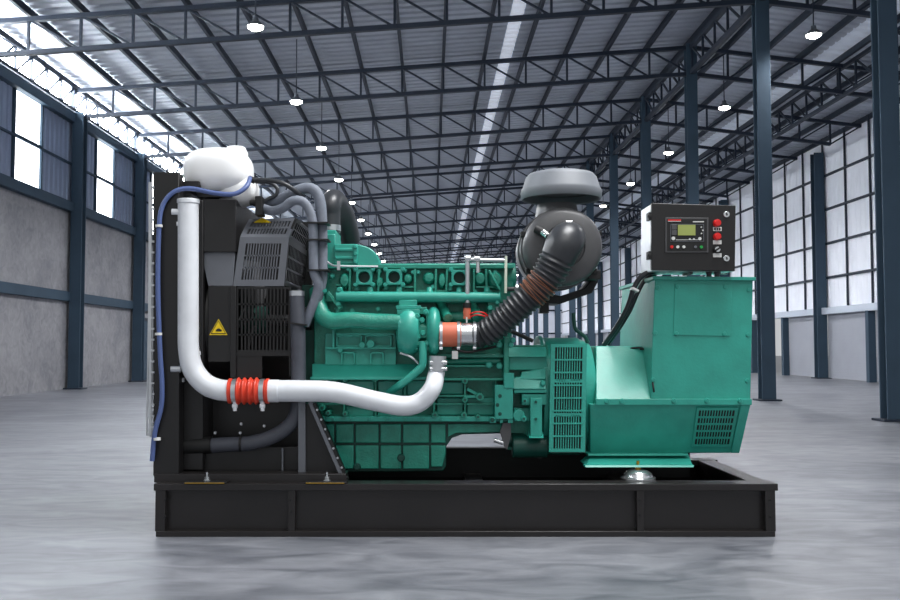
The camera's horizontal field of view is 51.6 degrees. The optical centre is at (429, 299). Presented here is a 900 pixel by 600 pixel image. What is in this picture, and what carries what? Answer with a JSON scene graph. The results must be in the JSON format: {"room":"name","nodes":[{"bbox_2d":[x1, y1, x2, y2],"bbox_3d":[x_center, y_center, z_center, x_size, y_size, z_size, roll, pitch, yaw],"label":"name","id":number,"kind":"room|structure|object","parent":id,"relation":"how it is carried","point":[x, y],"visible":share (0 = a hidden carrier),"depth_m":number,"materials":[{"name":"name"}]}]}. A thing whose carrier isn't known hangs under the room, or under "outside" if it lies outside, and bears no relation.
{"room":"industrial warehouse","nodes":[
{"label":"industrial warehouse","id":0,"kind":"room"},
{"bbox_2d":[0,80,149,231],"bbox_3d":[-8.315,-2.036,44.457,0.030,2.150,84.600,0,-3,0],"label":"corrugated wall panels","id":1,"kind":"object","parent":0,"point":[57,132],"visible":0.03,"depth_m":21.00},
{"bbox_2d":[10,88,43,188],"bbox_3d":[-8.310,-3.300,19.189,0.080,2.150,1.360,0,-3,0],"label":"window","id":2,"kind":"structure","parent":1,"relation":"attached to","point":[27,115],"depth_m":19.17,"materials":[{"name":"white glass"}]},
{"bbox_2d":[0,126,152,206],"bbox_3d":[-8.275,-2.018,43.806,0.050,0.050,83.300,0,-3,0],"label":"trim","id":3,"kind":"structure","parent":1,"relation":"attached to","point":[1,128],"depth_m":20.49,"materials":[{"name":"blue metal"}]},
{"bbox_2d":[0,64,197,197],"bbox_3d":[-8.240,-3.072,43.858,0.160,0.220,83.300,0,-3,0],"label":"trim","id":4,"kind":"structure","parent":1,"relation":"attached to","point":[10,78],"depth_m":20.56,"materials":[{"name":"blue metal"}]},
{"bbox_2d":[93,139,115,217],"bbox_3d":[-8.310,-3.073,23.733,0.080,2.150,1.360,0,-3,0],"label":"window","id":5,"kind":"structure","parent":1,"relation":"attached to","point":[104,156],"depth_m":23.77,"materials":[{"name":"white glass"}]},
{"bbox_2d":[150,173,152,233],"bbox_3d":[-8.310,-2.845,28.277,0.080,2.150,1.360,0,-3,0],"label":"window","id":6,"kind":"structure","parent":1,"relation":"attached to","point":[151,174],"depth_m":27.89,"materials":[{"name":"white"}]},
{"bbox_2d":[0,187,152,396],"bbox_3d":[-8.400,1.078,43.651,0.200,4.150,83.300,0,-3,0],"label":"wall","id":7,"kind":"structure","parent":0,"point":[34,234],"depth_m":20.56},
{"bbox_2d":[0,173,152,241],"bbox_3d":[-8.240,-1.004,43.755,0.160,0.220,83.300,0,-3,0],"label":"trim","id":8,"kind":"structure","parent":7,"relation":"attached to","point":[7,182],"depth_m":20.37,"materials":[{"name":"blue metal"}]},
{"bbox_2d":[0,281,152,310],"bbox_3d":[-8.260,1.043,43.652,0.120,0.220,83.300,0,-3,0],"label":"trim","id":9,"kind":"structure","parent":7,"relation":"attached to","point":[5,287],"depth_m":20.36,"materials":[{"name":"blue metal"}]},
{"bbox_2d":[144,318,147,379],"bbox_3d":[-8.270,1.421,26.988,0.080,1.800,1.150,0,-3,0],"label":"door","id":10,"kind":"structure","parent":7,"relation":"in","point":[146,319],"depth_m":27.00,"materials":[{"name":"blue metal"}]},
{"bbox_2d":[0,0,512,263],"bbox_3d":[-3.470,-4.329,43.921,10.260,0.781,83.300,0,-3,0],"label":"ceiling","id":11,"kind":"structure","parent":0,"point":[465,42],"depth_m":22.72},
{"bbox_2d":[0,38,183,180],"bbox_3d":[-8.410,-3.561,43.883,0.020,0.840,83.300,0,-3,0],"label":"window","id":12,"kind":"structure","parent":11,"relation":"attached to","point":[4,45],"depth_m":21.55,"materials":[{"name":"white"}]},
{"bbox_2d":[247,0,263,31],"bbox_3d":[-2.840,-5.104,15.174,0.270,1.432,0.270,0,-3,0],"label":"pendant lamp","id":13,"kind":"object","parent":11,"relation":"hanging from","point":[255,24],"visible":1,"depth_m":15.08,"materials":[{"name":"white"}]},
{"bbox_2d":[290,39,302,104],"bbox_3d":[-2.840,-4.873,19.788,0.270,1.432,0.270,0,-3,0],"label":"pendant lamp","id":14,"kind":"object","parent":11,"relation":"hanging from","point":[296,100],"visible":1,"depth_m":19.72,"materials":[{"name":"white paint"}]},
{"bbox_2d":[317,96,326,149],"bbox_3d":[-2.840,-4.642,24.402,0.270,1.432,0.270,0,-3,0],"label":"pendant lamp","id":15,"kind":"object","parent":11,"relation":"hanging from","point":[321,146],"visible":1,"depth_m":24.34,"materials":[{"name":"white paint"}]},
{"bbox_2d":[450,0,525,262],"bbox_3d":[1.800,-4.707,43.940,0.280,0.065,83.300,0,-3,0],"label":"window","id":16,"kind":"structure","parent":11,"relation":"attached to","point":[518,6],"depth_m":25.10,"materials":[{"name":"white"}]},
{"bbox_2d":[0,356,899,599],"bbox_3d":[5.000,3.200,44.546,70.000,0.001,105.300,0,-3,0],"label":"floor","id":17,"kind":"structure","parent":0,"point":[77,493],"depth_m":4.61,"materials":[{"name":"concrete"}]},
{"bbox_2d":[63,112,87,388],"bbox_3d":[-8.100,-1.143,21.384,0.420,6.360,0.400,0,-3,0],"label":"wall column","id":18,"kind":"structure","parent":17,"relation":"on","point":[80,126],"depth_m":21.30,"materials":[{"name":"blue metal"}]},
{"bbox_2d":[128,153,146,381],"bbox_3d":[-8.100,-0.915,25.928,0.420,6.360,0.400,0,-3,0],"label":"wall column","id":19,"kind":"structure","parent":17,"relation":"on","point":[140,198],"depth_m":25.83,"materials":[{"name":"metal"}]},
{"bbox_2d":[146,145,777,536],"bbox_3d":[0.149,0.196,5.337,3.263,2.082,1.180,0,-3,0],"label":"generator","id":20,"kind":"object","parent":17,"relation":"on","point":[301,382],"visible":1,"depth_m":4.99,"materials":[{"name":"black paint"}]},
{"bbox_2d":[220,178,259,206],"bbox_3d":[-1.065,-0.604,5.157,0.230,0.176,0.240,0,-3,0],"label":"outlet","id":21,"kind":"object","parent":20,"relation":"attached to","point":[250,197],"depth_m":5.05,"materials":[{"name":"white plastic"}]},
{"bbox_2d":[549,344,586,451],"bbox_3d":[0.737,0.523,4.970,0.207,0.574,0.015,0,-3,0],"label":"vent grille","id":22,"kind":"object","parent":20,"relation":"attached to","point":[568,362],"depth_m":4.97,"materials":[{"name":"teal metal"}]},
{"bbox_2d":[692,407,737,446],"bbox_3d":[1.537,0.688,5.023,0.220,0.221,0.109,0,-3,0],"label":"vent grille","id":23,"kind":"object","parent":20,"relation":"attached to","point":[711,426],"depth_m":5.02,"materials":[{"name":"teal metal"}]},
{"bbox_2d":[512,249,515,344],"bbox_3d":[6.050,0.322,66.867,0.410,7.980,0.360,0,-3,0],"label":"steel column","id":24,"kind":"structure","parent":17,"relation":"on","point":[513,255],"depth_m":66.91,"materials":[{"name":"metal"}]},
{"bbox_2d":[380,250,511,263],"bbox_3d":[1.893,-2.769,67.022,20.433,1.735,0.100,0,-3,0],"label":"roof truss","id":25,"kind":"object","parent":24,"relation":"attached to","point":[407,258],"visible":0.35,"depth_m":66.99,"materials":[{"name":"black metal"}]},
{"bbox_2d":[518,268,522,344],"bbox_3d":[6.050,0.095,62.323,0.410,7.980,0.360,0,-3,0],"label":"steel column","id":26,"kind":"structure","parent":17,"relation":"on","point":[520,342],"depth_m":62.27,"materials":[{"name":"metal"}]},
{"bbox_2d":[376,243,608,262],"bbox_3d":[1.893,-2.996,62.478,20.433,1.735,0.100,0,-3,0],"label":"roof truss","id":27,"kind":"object","parent":26,"relation":"attached to","point":[436,249],"visible":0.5,"depth_m":62.44,"materials":[{"name":"black metal"}]},
{"bbox_2d":[525,315,529,344],"bbox_3d":[6.050,-0.132,57.779,0.410,7.980,0.360,0,-3,0],"label":"steel column","id":28,"kind":"structure","parent":17,"relation":"on","point":[527,321],"depth_m":57.58,"materials":[{"name":"metal"}]},
{"bbox_2d":[366,235,622,255],"bbox_3d":[1.893,-3.224,57.934,20.433,1.735,0.100,0,-3,0],"label":"roof truss","id":29,"kind":"object","parent":28,"relation":"attached to","point":[511,245],"visible":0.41,"depth_m":57.91,"materials":[{"name":"black metal"}]},
{"bbox_2d":[533,308,537,339],"bbox_3d":[6.050,-0.360,53.234,0.410,7.980,0.360,0,-3,0],"label":"steel column","id":30,"kind":"structure","parent":17,"relation":"on","point":[535,314],"depth_m":53.05,"materials":[{"name":"metal"}]},
{"bbox_2d":[360,225,640,248],"bbox_3d":[1.893,-3.451,53.389,20.433,1.735,0.100,0,-3,0],"label":"roof truss","id":31,"kind":"object","parent":30,"relation":"attached to","point":[516,237],"visible":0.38,"depth_m":53.36,"materials":[{"name":"black metal"}]},
{"bbox_2d":[543,313,548,337],"bbox_3d":[6.050,-0.587,48.690,0.410,7.980,0.360,0,-3,0],"label":"steel column","id":32,"kind":"structure","parent":17,"relation":"on","point":[545,316],"depth_m":48.49,"materials":[{"name":"metal"}]},
{"bbox_2d":[360,214,640,239],"bbox_3d":[1.893,-3.678,48.845,20.433,1.735,0.100,0,-3,0],"label":"roof truss","id":33,"kind":"object","parent":32,"relation":"attached to","point":[506,228],"visible":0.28,"depth_m":48.81,"materials":[{"name":"metal"}]},
{"bbox_2d":[555,291,560,337],"bbox_3d":[6.050,-0.815,44.146,0.410,7.980,0.360,0,-3,0],"label":"steel column","id":34,"kind":"structure","parent":17,"relation":"on","point":[557,307],"depth_m":43.94,"materials":[{"name":"metal"}]},
{"bbox_2d":[298,203,640,228],"bbox_3d":[1.893,-3.906,44.301,20.433,1.735,0.100,0,-3,0],"label":"roof truss","id":35,"kind":"object","parent":34,"relation":"attached to","point":[476,207],"visible":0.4,"depth_m":44.27,"materials":[{"name":"metal"}]},
{"bbox_2d":[569,287,575,337],"bbox_3d":[6.050,-1.042,39.602,0.410,7.980,0.360,0,-3,0],"label":"steel column","id":36,"kind":"structure","parent":17,"relation":"on","point":[572,303],"depth_m":39.42,"materials":[{"name":"metal"}]},
{"bbox_2d":[247,186,712,218],"bbox_3d":[1.893,-4.133,39.756,20.433,1.735,0.100,0,-3,0],"label":"roof truss","id":37,"kind":"object","parent":36,"relation":"attached to","point":[508,188],"visible":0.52,"depth_m":39.73,"materials":[{"name":"metal"}]},
{"bbox_2d":[577,283,581,339],"bbox_3d":[11.900,1.226,74.131,0.460,6.900,0.440,0,-3,0],"label":"wall column","id":38,"kind":"structure","parent":17,"relation":"on","point":[579,322],"depth_m":74.01,"materials":[{"name":"metal"}]},
{"bbox_2d":[586,161,594,345],"bbox_3d":[6.050,-1.270,35.057,0.410,7.980,0.360,0,-3,0],"label":"steel column","id":39,"kind":"structure","parent":17,"relation":"on","point":[590,206],"depth_m":34.87,"materials":[{"name":"metal"}]},
{"bbox_2d":[258,162,749,200],"bbox_3d":[1.893,-4.361,35.212,20.433,1.735,0.100,0,-3,0],"label":"roof truss","id":40,"kind":"object","parent":39,"relation":"attached to","point":[581,163],"visible":0.66,"depth_m":35.18,"materials":[{"name":"metal"}]},
{"bbox_2d":[597,262,602,345],"bbox_3d":[11.900,0.769,64.993,0.460,6.900,0.440,0,-3,0],"label":"wall column","id":41,"kind":"structure","parent":17,"relation":"on","point":[599,267],"depth_m":64.88,"materials":[{"name":"metal"}]},
{"bbox_2d":[609,133,619,345],"bbox_3d":[6.050,-1.497,30.513,0.410,7.980,0.360,0,-3,0],"label":"steel column","id":42,"kind":"structure","parent":17,"relation":"on","point":[613,159],"depth_m":30.45,"materials":[{"name":"metal"}]},
{"bbox_2d":[177,135,797,179],"bbox_3d":[1.893,-4.588,30.668,20.433,1.735,0.100,0,-3,0],"label":"roof truss","id":43,"kind":"object","parent":42,"relation":"attached to","point":[636,139],"visible":0.72,"depth_m":30.63,"materials":[{"name":"metal"}]},
{"bbox_2d":[589,139,608,174],"bbox_3d":[6.050,-4.989,32.965,0.100,0.700,4.345,0,-3,0],"label":"girder","id":44,"kind":"object","parent":42,"relation":"attached to","point":[606,144],"visible":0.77,"depth_m":32.89,"materials":[{"name":"metal"}]},
{"bbox_2d":[625,248,630,284],"bbox_3d":[11.900,0.312,55.854,0.460,6.900,0.440,0,-3,0],"label":"wall column","id":45,"kind":"structure","parent":17,"relation":"on","point":[627,250],"depth_m":55.84,"materials":[{"name":"metal"}]},
{"bbox_2d":[640,96,651,279],"bbox_3d":[6.050,-1.724,25.969,0.410,7.980,0.360,0,-3,0],"label":"steel column","id":46,"kind":"structure","parent":17,"relation":"on","point":[645,127],"depth_m":25.98,"materials":[{"name":"metal"}]},
{"bbox_2d":[133,98,861,158],"bbox_3d":[1.893,-4.815,26.123,20.433,1.735,0.100,0,-3,0],"label":"roof truss","id":47,"kind":"object","parent":46,"relation":"attached to","point":[672,103],"visible":0.9,"depth_m":26.09,"materials":[{"name":"metal"}]},
{"bbox_2d":[612,103,639,154],"bbox_3d":[6.050,-5.216,28.421,0.100,0.700,4.345,0,-3,0],"label":"girder","id":48,"kind":"object","parent":46,"relation":"attached to","point":[636,111],"visible":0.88,"depth_m":28.55,"materials":[{"name":"black metal"}]},
{"bbox_2d":[684,43,699,275],"bbox_3d":[6.050,-1.952,21.424,0.410,7.980,0.360,0,-3,0],"label":"steel column","id":49,"kind":"structure","parent":17,"relation":"on","point":[690,81],"depth_m":21.43,"materials":[{"name":"metal"}]},
{"bbox_2d":[70,46,899,118],"bbox_3d":[1.893,-5.043,21.579,20.433,1.735,0.100,0,-3,0],"label":"roof truss","id":50,"kind":"object","parent":49,"relation":"attached to","point":[723,52],"visible":0.91,"depth_m":21.55,"materials":[{"name":"metal"}]},
{"bbox_2d":[644,51,683,121],"bbox_3d":[6.050,-5.444,23.877,0.100,0.700,4.345,0,-3,0],"label":"girder","id":51,"kind":"object","parent":49,"relation":"attached to","point":[671,92],"visible":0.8,"depth_m":24.10,"materials":[{"name":"metal"}]},
{"bbox_2d":[718,200,728,276],"bbox_3d":[11.900,-0.603,37.577,0.460,6.900,0.440,0,-3,0],"label":"wall column","id":52,"kind":"structure","parent":17,"relation":"on","point":[721,202],"depth_m":37.60,"materials":[{"name":"metal"}]},
{"bbox_2d":[751,320,757,372],"bbox_3d":[11.980,1.717,34.407,0.200,1.950,0.180,0,-3,0],"label":"post","id":53,"kind":"object","parent":17,"relation":"on","point":[754,359],"visible":0.71,"depth_m":34.32,"materials":[{"name":"blue metal"}]},
{"bbox_2d":[751,0,781,400],"bbox_3d":[6.050,-2.179,16.880,0.410,7.980,0.360,0,-3,0],"label":"steel column","id":54,"kind":"structure","parent":17,"relation":"on","point":[765,296],"depth_m":16.79,"materials":[{"name":"metal"}]},
{"bbox_2d":[0,0,899,57],"bbox_3d":[1.893,-5.270,17.035,20.433,1.735,0.100,0,-3,0],"label":"roof truss","id":55,"kind":"object","parent":54,"relation":"attached to","point":[701,4],"visible":1,"depth_m":16.99,"materials":[{"name":"metal"}]},
{"bbox_2d":[690,5,750,73],"bbox_3d":[6.050,-5.671,19.333,0.100,0.700,4.345,0,-3,0],"label":"girder","id":56,"kind":"object","parent":54,"relation":"attached to","point":[743,16],"visible":0.81,"depth_m":19.65,"materials":[{"name":"metal"}]},
{"bbox_2d":[781,317,789,374],"bbox_3d":[11.980,1.564,31.361,0.200,1.950,0.180,0,-3,0],"label":"post","id":57,"kind":"object","parent":17,"relation":"on","point":[784,321],"visible":0.93,"depth_m":31.28,"materials":[{"name":"blue metal"}]},
{"bbox_2d":[810,153,831,378],"bbox_3d":[11.900,-1.060,28.439,0.460,6.900,0.440,0,-3,0],"label":"wall column","id":58,"kind":"structure","parent":17,"relation":"on","point":[816,159],"depth_m":28.35,"materials":[{"name":"blue metal"}]},
{"bbox_2d":[865,310,876,381],"bbox_3d":[11.980,1.260,25.269,0.200,1.950,0.180,0,-3,0],"label":"post","id":59,"kind":"object","parent":17,"relation":"on","point":[870,320],"visible":0.93,"depth_m":25.20,"materials":[{"name":"blue metal"}]},
{"bbox_2d":[870,0,899,421],"bbox_3d":[6.050,-2.406,12.336,0.410,7.980,0.360,0,-3,0],"label":"steel column","id":60,"kind":"structure","parent":17,"relation":"on","point":[883,13],"depth_m":12.23,"materials":[{"name":"metal"}]},
{"bbox_2d":[501,0,724,262],"bbox_3d":[6.050,-4.890,43.949,0.064,0.140,83.300,0,-3,0],"label":"roof beam","id":61,"kind":"structure","parent":60,"relation":"on","point":[715,10],"depth_m":23.76,"materials":[{"name":"grey metal"}]},
{"bbox_3d":[1.893,-5.498,12.490,20.433,1.735,0.100,0,-3,0],"label":"roof truss","id":62,"kind":"object","parent":60,"relation":"attached to","visible":0},
{"bbox_2d":[0,31,182,174],"bbox_3d":[-8.220,-3.521,43.881,0.070,0.590,82.945,0,-3,0],"label":"girder","id":63,"kind":"object","parent":62,"relation":"attached to","point":[14,68],"visible":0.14,"depth_m":21.57,"materials":[{"name":"metal"}]},
{"bbox_2d":[0,28,182,168],"bbox_3d":[-8.300,-3.861,43.898,0.064,0.140,83.300,0,-3,0],"label":"beam","id":64,"kind":"structure","parent":62,"relation":"on","point":[1,30],"depth_m":21.58,"materials":[{"name":"metal"}]},
{"bbox_2d":[9,0,275,217],"bbox_3d":[-7.343,-3.929,43.901,0.064,0.140,83.300,0,-3,0],"label":"beam","id":65,"kind":"structure","parent":62,"relation":"on","point":[19,4],"depth_m":20.27,"materials":[{"name":"metal"}]},
{"bbox_2d":[67,0,302,221],"bbox_3d":[-6.387,-3.998,43.905,0.064,0.140,83.300,0,-3,0],"label":"beam","id":66,"kind":"structure","parent":62,"relation":"on","point":[77,4],"depth_m":20.77,"materials":[{"name":"black metal"}]},
{"bbox_2d":[125,0,315,213],"bbox_3d":[-5.430,-4.067,43.908,0.064,0.140,83.300,0,-3,0],"label":"beam","id":67,"kind":"structure","parent":62,"relation":"on","point":[133,4],"depth_m":21.23,"materials":[{"name":"metal"}]},
{"bbox_2d":[181,0,358,244],"bbox_3d":[-4.473,-4.135,43.912,0.064,0.140,83.300,0,-3,0],"label":"beam","id":68,"kind":"structure","parent":62,"relation":"on","point":[201,22],"depth_m":21.34,"materials":[{"name":"black metal"}]},
{"bbox_2d":[236,0,384,263],"bbox_3d":[-3.517,-4.204,43.915,0.064,0.140,83.300,0,-3,0],"label":"roof beam","id":69,"kind":"structure","parent":62,"relation":"on","point":[247,15],"depth_m":23.27,"materials":[{"name":"grey metal"}]},
{"bbox_2d":[292,4,397,263],"bbox_3d":[-2.560,-4.272,43.918,0.064,0.140,83.300,0,-3,0],"label":"roof beam","id":70,"kind":"structure","parent":62,"relation":"on","point":[296,9],"depth_m":23.40,"materials":[{"name":"grey metal"}]},
{"bbox_2d":[344,1,409,262],"bbox_3d":[-1.603,-4.341,43.922,0.064,0.140,83.300,0,-3,0],"label":"roof beam","id":71,"kind":"structure","parent":62,"relation":"on","point":[346,5],"depth_m":23.38,"materials":[{"name":"grey metal"}]},
{"bbox_2d":[396,0,421,261],"bbox_3d":[-0.647,-4.409,43.925,0.064,0.140,83.300,0,-3,0],"label":"roof beam","id":72,"kind":"structure","parent":62,"relation":"on","point":[397,4],"depth_m":23.31,"materials":[{"name":"black metal"}]},
{"bbox_2d":[433,0,446,263],"bbox_3d":[0.310,-4.478,43.929,0.064,0.140,83.300,0,-3,0],"label":"roof beam","id":73,"kind":"structure","parent":62,"relation":"on","point":[444,28],"depth_m":23.14,"materials":[{"name":"grey metal"}]},
{"bbox_2d":[445,0,496,261],"bbox_3d":[1.267,-4.547,43.932,0.064,0.140,83.300,0,-3,0],"label":"roof purlin","id":74,"kind":"structure","parent":62,"relation":"on","point":[494,3],"depth_m":24.34,"materials":[{"name":"blue paint"}]},
{"bbox_2d":[457,0,545,263],"bbox_3d":[2.223,-4.615,43.936,0.064,0.140,83.300,0,-3,0],"label":"roof purlin","id":75,"kind":"structure","parent":62,"relation":"on","point":[542,2],"depth_m":24.70,"materials":[{"name":"blue paint"}]},
{"bbox_2d":[471,0,592,257],"bbox_3d":[3.180,-4.684,43.939,0.064,0.140,83.300,0,-3,0],"label":"roof purlin","id":76,"kind":"structure","parent":62,"relation":"on","point":[586,7],"depth_m":24.93,"materials":[{"name":"blue paint"}]},
{"bbox_2d":[480,0,638,262],"bbox_3d":[4.137,-4.752,43.942,0.064,0.140,83.300,0,-3,0],"label":"roof purlin","id":77,"kind":"structure","parent":62,"relation":"on","point":[634,3],"depth_m":24.53,"materials":[{"name":"blue paint"}]},
{"bbox_2d":[489,0,684,263],"bbox_3d":[5.093,-4.821,43.946,0.064,0.140,83.300,0,-3,0],"label":"roof purlin","id":78,"kind":"structure","parent":62,"relation":"on","point":[669,16],"depth_m":24.36,"materials":[{"name":"blue paint"}]},
{"bbox_2d":[517,0,826,269],"bbox_3d":[7.779,-4.674,43.938,0.064,0.140,83.300,0,-3,0],"label":"roof purlin","id":79,"kind":"structure","parent":62,"relation":"on","point":[805,14],"depth_m":23.17,"materials":[{"name":"blue paint"}]},
{"bbox_2d":[597,6,771,178],"bbox_3d":[6.914,-4.782,43.944,0.064,0.140,83.300,0,-3,0],"label":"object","id":80,"kind":"structure","parent":62,"relation":"on","point":[748,24],"depth_m":23.01,"materials":[{"name":"blue paint"}]},
{"bbox_2d":[664,111,672,154],"bbox_3d":[6.914,-4.924,26.980,0.270,1.432,0.270,0,-3,0],"label":"pendant lamp","id":81,"kind":"object","parent":80,"relation":"hanging from","point":[668,151],"visible":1,"depth_m":26.92,"materials":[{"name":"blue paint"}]},
{"bbox_2d":[718,56,729,110],"bbox_3d":[6.914,-5.179,21.886,0.270,1.432,0.270,0,-3,0],"label":"pendant lamp","id":82,"kind":"object","parent":80,"relation":"hanging from","point":[724,106],"visible":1,"depth_m":21.82,"materials":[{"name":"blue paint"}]},
{"bbox_2d":[806,0,821,38],"bbox_3d":[6.914,-5.434,16.793,0.270,1.432,0.270,0,-3,0],"label":"pendant lamp","id":83,"kind":"object","parent":80,"relation":"hanging from","point":[814,33],"visible":1,"depth_m":16.72,"materials":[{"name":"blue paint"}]},
{"bbox_2d":[594,0,869,219],"bbox_3d":[8.643,-4.566,43.933,0.064,0.140,83.300,0,-3,0],"label":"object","id":84,"kind":"structure","parent":62,"relation":"on","point":[847,19],"depth_m":22.46,"materials":[{"name":"blue paint"}]},
{"bbox_2d":[598,13,899,228],"bbox_3d":[9.507,-4.458,43.928,0.064,0.140,83.300,0,-3,0],"label":"roof purlin","id":85,"kind":"structure","parent":62,"relation":"on","point":[866,40],"depth_m":24.72,"materials":[{"name":"blue paint"}]},
{"bbox_2d":[600,26,899,242],"bbox_3d":[9.600,-3.826,46.700,0.080,0.730,77.345,0,-3,0],"label":"girder","id":86,"kind":"object","parent":62,"relation":"attached to","point":[821,83],"visible":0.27,"depth_m":25.22,"materials":[{"name":"grey metal"}]},
{"bbox_2d":[601,46,899,238],"bbox_3d":[10.371,-4.350,43.922,0.064,0.140,83.300,0,-3,0],"label":"roof purlin","id":87,"kind":"structure","parent":62,"relation":"on","point":[860,74],"depth_m":26.16,"materials":[{"name":"blue paint"}]},
{"bbox_2d":[602,76,899,248],"bbox_3d":[11.236,-4.242,43.917,0.064,0.140,83.300,0,-3,0],"label":"roof purlin","id":88,"kind":"structure","parent":62,"relation":"on","point":[859,100],"depth_m":28.43,"materials":[{"name":"blue paint"}]},
{"bbox_3d":[6.050,0.550,71.412,0.410,7.980,0.360,0,-3,0],"label":"steel column","id":89,"kind":"structure","parent":17,"relation":"on","visible":0},
{"bbox_2d":[399,256,516,265],"bbox_3d":[1.893,-2.541,71.566,20.433,1.735,0.100,0,-3,0],"label":"roof truss","id":90,"kind":"object","parent":89,"relation":"attached to","point":[497,256],"visible":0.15,"depth_m":71.54,"materials":[{"name":"black metal"}]},
{"bbox_2d":[516,271,563,344],"bbox_3d":[1.900,0.942,85.460,20.800,8.600,0.200,0,-3,0],"label":"window","id":91,"kind":"structure","parent":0,"point":[551,315],"depth_m":85.39,"materials":[{"name":"white glass"}]},
{"bbox_2d":[454,0,719,263],"bbox_3d":[3.995,-4.865,43.948,4.110,0.340,83.300,0,-3,0],"label":"ceiling","id":92,"kind":"structure","parent":0,"point":[551,36],"depth_m":24.51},
{"bbox_2d":[516,0,869,267],"bbox_3d":[7.575,-4.822,43.946,3.050,0.426,83.300,0,-3,0],"label":"ceiling","id":93,"kind":"structure","parent":0,"point":[795,42],"depth_m":23.59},
{"bbox_2d":[562,135,876,332],"bbox_3d":[12.106,-1.219,43.766,0.012,4.750,83.300,0,-3,0],"label":"windows","id":94,"kind":"structure","parent":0,"point":[857,175],"depth_m":29.60,"materials":[{"name":"white glass"}]},
{"bbox_2d":[561,230,875,312],"bbox_3d":[12.070,-0.940,43.752,0.060,0.070,83.300,0,-3,0],"label":"trim","id":95,"kind":"structure","parent":94,"relation":"attached to","point":[872,231],"depth_m":29.90,"materials":[{"name":"blue paint"}]},
{"bbox_2d":[561,268,875,323],"bbox_3d":[12.070,0.099,43.700,0.060,0.070,83.300,0,-3,0],"label":"trim","id":96,"kind":"structure","parent":94,"relation":"attached to","point":[873,269],"depth_m":28.17,"materials":[{"name":"blue paint"}]},
{"bbox_2d":[561,303,876,335],"bbox_3d":[11.990,1.113,43.649,0.220,0.200,83.300,0,-3,0],"label":"trim","id":97,"kind":"structure","parent":94,"relation":"attached to","point":[869,306],"depth_m":27.90,"materials":[{"name":"silver metal"}]},
{"bbox_2d":[595,191,874,289],"bbox_3d":[12.070,-1.978,43.804,0.060,0.070,83.300,0,-3,0],"label":"trim","id":98,"kind":"structure","parent":94,"relation":"attached to","point":[871,193],"depth_m":29.82,"materials":[{"name":"blue paint"}]},
{"bbox_2d":[602,153,873,272],"bbox_3d":[12.070,-3.017,43.856,0.060,0.070,83.300,0,-3,0],"label":"trim","id":99,"kind":"structure","parent":94,"relation":"attached to","point":[871,155],"depth_m":29.74,"materials":[{"name":"blue paint"}]},
{"bbox_2d":[739,184,741,276],"bbox_3d":[12.070,-1.948,36.102,0.040,5.160,0.060,0,-3,0],"label":"rail","id":100,"kind":"object","parent":94,"relation":"attached to","point":[739,184],"visible":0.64,"depth_m":36.10,"materials":[{"name":"metal"}]},
{"bbox_2d":[753,177,756,313],"bbox_3d":[12.070,-2.024,34.584,0.040,5.160,0.060,0,-3,0],"label":"rail","id":101,"kind":"object","parent":94,"relation":"attached to","point":[753,177],"visible":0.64,"depth_m":34.56,"materials":[{"name":"black metal"}]},
{"bbox_2d":[783,160,787,310],"bbox_3d":[12.070,-2.176,31.548,0.040,5.160,0.060,0,-3,0],"label":"rail","id":102,"kind":"object","parent":94,"relation":"attached to","point":[784,160],"visible":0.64,"depth_m":31.52,"materials":[{"name":"black metal"}]},
{"bbox_2d":[789,316,814,376],"bbox_3d":[12.100,1.443,29.840,0.040,2.000,2.850,0,-3,0],"label":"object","id":103,"kind":"structure","parent":94,"relation":"in","point":[801,345],"depth_m":30.24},
{"bbox_2d":[801,151,805,309],"bbox_3d":[12.070,-2.252,30.030,0.040,5.160,0.060,0,-3,0],"label":"rail","id":104,"kind":"object","parent":94,"relation":"attached to","point":[801,151],"visible":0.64,"depth_m":30.00,"materials":[{"name":"metal"}]},
{"bbox_2d":[843,129,848,304],"bbox_3d":[12.070,-2.404,26.994,0.040,5.160,0.060,0,-3,0],"label":"rail","id":105,"kind":"object","parent":94,"relation":"attached to","point":[844,151],"visible":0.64,"depth_m":26.97,"materials":[{"name":"metal"}]},
{"bbox_2d":[828,312,865,380],"bbox_3d":[12.100,1.291,26.794,0.040,2.000,2.850,0,-3,0],"label":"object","id":106,"kind":"structure","parent":94,"relation":"in","point":[846,331],"depth_m":26.91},
{"bbox_2d":[867,116,873,302],"bbox_3d":[12.070,-2.480,25.476,0.040,5.160,0.060,0,-3,0],"label":"rail","id":107,"kind":"object","parent":94,"relation":"attached to","point":[868,119],"visible":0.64,"depth_m":25.45,"materials":[{"name":"metal"}]},
{"bbox_2d":[876,311,878,381],"bbox_3d":[12.100,1.138,23.748,0.040,2.000,2.850,0,-3,0],"label":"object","id":108,"kind":"structure","parent":94,"relation":"in","point":[876,311],"depth_m":25.11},
{"bbox_2d":[599,22,899,255],"bbox_3d":[11.050,-4.388,43.924,2.700,0.383,83.300,0,-3,0],"label":"ceiling","id":109,"kind":"structure","parent":0,"point":[862,109],"depth_m":28.08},
{"bbox_2d":[595,0,899,227],"bbox_3d":[9.400,-4.594,43.934,0.600,0.120,83.300,0,-3,0],"label":"window","id":110,"kind":"structure","parent":109,"relation":"attached to","point":[863,30],"depth_m":23.75,"materials":[{"name":"white glass"}]},
{"bbox_2d":[599,104,899,263],"bbox_3d":[12.130,-3.926,43.901,0.020,0.670,83.300,0,-3,0],"label":"wall","id":111,"kind":"structure","parent":0,"point":[859,134],"depth_m":30.18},
{"bbox_2d":[601,102,899,257],"bbox_3d":[12.100,-4.134,43.911,0.064,0.140,83.300,0,-3,0],"label":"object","id":112,"kind":"structure","parent":111,"relation":"attached to","point":[863,119],"depth_m":30.29,"materials":[{"name":"blue paint"}]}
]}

